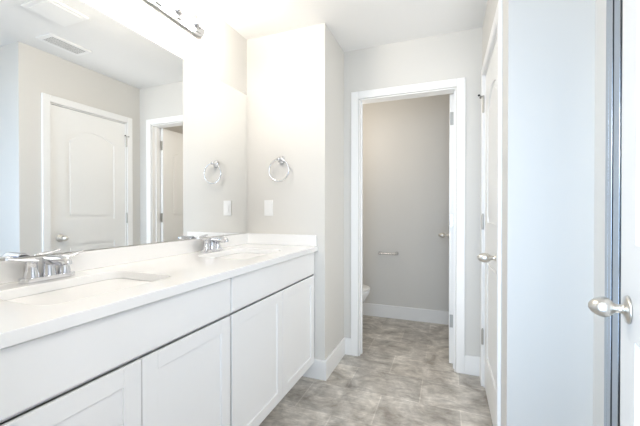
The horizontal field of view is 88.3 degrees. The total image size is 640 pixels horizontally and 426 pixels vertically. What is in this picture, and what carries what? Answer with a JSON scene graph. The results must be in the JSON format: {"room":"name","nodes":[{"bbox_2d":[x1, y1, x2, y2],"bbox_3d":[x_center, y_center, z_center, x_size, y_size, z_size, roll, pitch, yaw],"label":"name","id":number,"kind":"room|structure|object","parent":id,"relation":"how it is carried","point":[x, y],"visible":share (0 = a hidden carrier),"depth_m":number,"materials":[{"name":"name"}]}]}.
{"room":"bathroom","nodes":[
{"label":"bathroom","id":0,"kind":"room"},
{"bbox_2d":[0,0,246,260],"bbox_3d":[-0.673,-0.076,2.296,0.100,2.440,3.600,0,0,21],"label":"wall","id":1,"kind":"structure","parent":0,"point":[218,50],"depth_m":1.95,"materials":[{"name":"white paint"}]},
{"bbox_2d":[0,0,246,259],"bbox_3d":[-0.877,-0.359,1.616,0.005,1.024,1.829,0,0,21],"label":"mirror","id":2,"kind":"object","parent":1,"relation":"attached to","point":[114,133],"visible":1,"depth_m":1.44,"materials":[{"name":"clear glass"}]},
{"bbox_2d":[0,233,247,284],"bbox_3d":[-0.881,0.195,1.593,0.019,0.076,1.892,0,0,21],"label":"backsplash","id":3,"kind":"structure","parent":1,"relation":"attached to","point":[93,259],"depth_m":1.54,"materials":[{"name":"white stone"}]},
{"bbox_2d":[144,0,213,36],"bbox_3d":[-0.814,-1.111,1.593,0.136,0.115,0.860,0,0,21],"label":"vanity light","id":4,"kind":"object","parent":1,"relation":"attached to","point":[183,14],"visible":1,"depth_m":1.80,"materials":[{"name":"silver metal"}]},
{"bbox_2d":[247,23,343,359],"bbox_3d":[-0.160,-0.078,2.620,0.625,2.440,0.545,0,0,21],"label":"wall","id":5,"kind":"structure","parent":0,"point":[295,98],"depth_m":2.36,"materials":[{"name":"white paint"}]},
{"bbox_2d":[264,200,272,215],"bbox_3d":[-0.377,-0.037,2.407,0.070,0.114,0.008,0,0,21],"label":"switch plate","id":6,"kind":"object","parent":5,"relation":"attached to","point":[268,207],"visible":1,"depth_m":2.40,"materials":[{"name":"white plastic"}]},
{"bbox_2d":[269,156,288,181],"bbox_3d":[-0.285,-0.315,2.346,0.165,0.188,0.052,0,0,21],"label":"towel ring","id":7,"kind":"object","parent":5,"relation":"attached to","point":[281,159],"visible":1,"depth_m":2.34,"materials":[{"name":"silver metal"}]},
{"bbox_2d":[248,233,315,244],"bbox_3d":[-0.280,0.190,2.365,0.545,0.076,0.018,0,0,21],"label":"backsplash","id":8,"kind":"structure","parent":5,"relation":"attached to","point":[253,238],"depth_m":2.36,"materials":[{"name":"white stone"}]},
{"bbox_2d":[303,359,326,380],"bbox_3d":[-0.039,1.077,2.282,0.178,0.134,0.014,0,0,21],"label":"baseboard","id":9,"kind":"structure","parent":5,"relation":"attached to","point":[317,369],"depth_m":2.26,"materials":[{"name":"white paint"}]},
{"bbox_2d":[326,338,344,378],"bbox_3d":[0.118,1.076,2.460,0.014,0.134,0.431,0,0,21],"label":"baseboard","id":10,"kind":"structure","parent":5,"relation":"attached to","point":[335,357],"depth_m":2.43,"materials":[{"name":"white paint"}]},
{"bbox_2d":[200,0,487,51],"bbox_3d":[0.615,-1.342,1.736,3.000,0.100,3.800,0,0,21],"label":"ceiling","id":11,"kind":"structure","parent":0,"point":[352,25],"depth_m":2.18,"materials":[{"name":"white paint"}]},
{"bbox_2d":[259,315,492,425],"bbox_3d":[0.615,1.198,1.754,3.000,0.100,3.800,0,0,21],"label":"floor","id":12,"kind":"structure","parent":0,"point":[398,372],"depth_m":2.14,"materials":[{"name":"tile"}]},
{"bbox_2d":[0,253,313,425],"bbox_3d":[-0.634,0.708,1.501,0.548,0.883,1.892,0,0,21],"label":"bathroom vanity","id":13,"kind":"object","parent":12,"relation":"on","point":[214,331],"depth_m":1.14,"materials":[{"name":"white paint"}]},
{"bbox_2d":[0,245,317,352],"bbox_3d":[-0.622,0.251,1.493,0.574,0.032,1.892,0,0,21],"label":"countertop","id":14,"kind":"structure","parent":13,"relation":"on","point":[21,321],"depth_m":1.08,"materials":[{"name":"white stone"}]},
{"bbox_2d":[0,253,79,284],"bbox_3d":[-0.933,0.191,1.144,0.146,0.090,0.203,0,0,21],"label":"faucet","id":15,"kind":"object","parent":14,"relation":"on","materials":[{"name":"silver metal"}]},
{"bbox_2d":[8,273,151,304],"bbox_3d":[-0.768,0.339,1.099,0.341,0.164,0.454,0,0,21],"label":"sink","id":16,"kind":"object","parent":14,"relation":"in","point":[98,284],"depth_m":1.16,"materials":[{"name":"white ceramic"}]},
{"bbox_2d":[196,237,231,252],"bbox_3d":[-0.617,0.185,1.963,0.146,0.090,0.203,0,0,21],"label":"faucet","id":17,"kind":"object","parent":14,"relation":"on","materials":[{"name":"silver metal"}]},
{"bbox_2d":[216,249,255,256],"bbox_3d":[-0.452,0.334,1.919,0.341,0.164,0.455,0,0,21],"label":"sink","id":18,"kind":"object","parent":14,"relation":"in","point":[239,252],"depth_m":2.09,"materials":[{"name":"white ceramic"}]},
{"bbox_2d":[363,284,369,301],"bbox_3d":[0.152,0.750,3.302,0.708,0.775,0.464,0,0,21],"label":"toilet","id":19,"kind":"object","parent":12,"relation":"on","point":[366,289],"visible":0.1,"depth_m":3.14,"materials":[{"name":"white ceramic"}]},
{"bbox_2d":[363,93,453,310],"bbox_3d":[0.805,-0.085,3.601,1.720,2.440,0.100,0,0,21],"label":"wall","id":20,"kind":"structure","parent":0,"point":[406,179],"depth_m":3.50,"materials":[{"name":"white paint"}]},
{"bbox_2d":[378,251,398,254],"bbox_3d":[0.729,0.435,3.544,0.220,0.040,0.066,0,0,21],"label":"toilet paper holder","id":21,"kind":"object","parent":20,"relation":"attached to","point":[380,253],"visible":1,"depth_m":3.53,"materials":[{"name":"silver metal"}]},
{"bbox_2d":[363,303,448,324],"bbox_3d":[0.738,1.068,3.574,1.620,0.134,0.014,0,0,21],"label":"baseboard","id":22,"kind":"structure","parent":20,"relation":"attached to","point":[413,314],"depth_m":3.49,"materials":[{"name":"white paint"}]},
{"bbox_2d":[344,27,482,371],"bbox_3d":[0.703,-0.078,2.526,1.052,2.440,0.100,0,0,21],"label":"wall","id":23,"kind":"structure","parent":0,"point":[453,55],"depth_m":2.39,"materials":[{"name":"white paint"}]},
{"bbox_2d":[344,337,350,354],"bbox_3d":[0.221,1.075,2.659,0.063,0.134,0.014,0,0,21],"label":"baseboard","id":24,"kind":"structure","parent":23,"relation":"attached to","point":[347,346],"depth_m":2.65,"materials":[{"name":"white paint"}]},
{"bbox_2d":[351,77,465,373],"bbox_3d":[0.661,0.091,2.543,0.836,2.103,0.132,0,0,21],"label":"trim","id":25,"kind":"structure","parent":23,"relation":"attached to","point":[459,84],"depth_m":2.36,"materials":[{"name":"white paint"}]},
{"bbox_2d":[438,94,453,363],"bbox_3d":[1.114,0.119,2.797,0.220,2.022,0.714,0,0,21],"label":"door","id":26,"kind":"structure","parent":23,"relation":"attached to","point":[449,235],"depth_m":2.48,"materials":[{"name":"white paint"}]},
{"bbox_2d":[465,355,479,375],"bbox_3d":[1.081,1.077,2.327,0.108,0.134,0.014,0,0,21],"label":"baseboard","id":27,"kind":"structure","parent":23,"relation":"attached to","point":[471,365],"depth_m":2.32,"materials":[{"name":"white paint"}]},
{"bbox_2d":[482,0,594,425],"bbox_3d":[1.141,-0.072,1.794,0.383,2.440,1.150,0,0,21],"label":"wall","id":28,"kind":"structure","parent":0,"point":[548,150],"depth_m":1.28,"materials":[{"name":"white paint"}]},
{"bbox_2d":[477,39,496,425],"bbox_3d":[0.935,0.126,1.862,0.128,2.022,0.699,0,0,21],"label":"closet door","id":29,"kind":"structure","parent":28,"relation":"in","point":[488,257],"depth_m":1.87,"materials":[{"name":"white paint"}]},
{"bbox_2d":[480,0,502,425],"bbox_3d":[0.946,0.096,1.844,0.016,2.103,0.806,0,0,21],"label":"trim","id":30,"kind":"structure","parent":28,"relation":"attached to","point":[497,26],"depth_m":1.48,"materials":[{"name":"white paint"}]},
{"bbox_2d":[593,0,605,425],"bbox_3d":[0.834,-0.064,0.605,0.100,2.440,1.290,0,0,21],"label":"wall","id":31,"kind":"structure","parent":0,"point":[599,200],"depth_m":1.18,"materials":[{"name":"white paint"}]},
{"bbox_2d":[604,0,622,425],"bbox_3d":[0.796,0.148,0.680,0.083,1.815,0.900,0,0,21],"label":"door frame","id":32,"kind":"structure","parent":31,"relation":"attached to","point":[613,174],"depth_m":1.05,"materials":[{"name":"white wood"}]},
{"bbox_2d":[588,0,639,425],"bbox_3d":[0.556,0.136,0.465,0.183,2.022,0.822,0,0,31],"label":"entry door","id":33,"kind":"structure","parent":31,"relation":"in","point":[628,308],"depth_m":0.76,"materials":[{"name":"white paint"}]}
]}

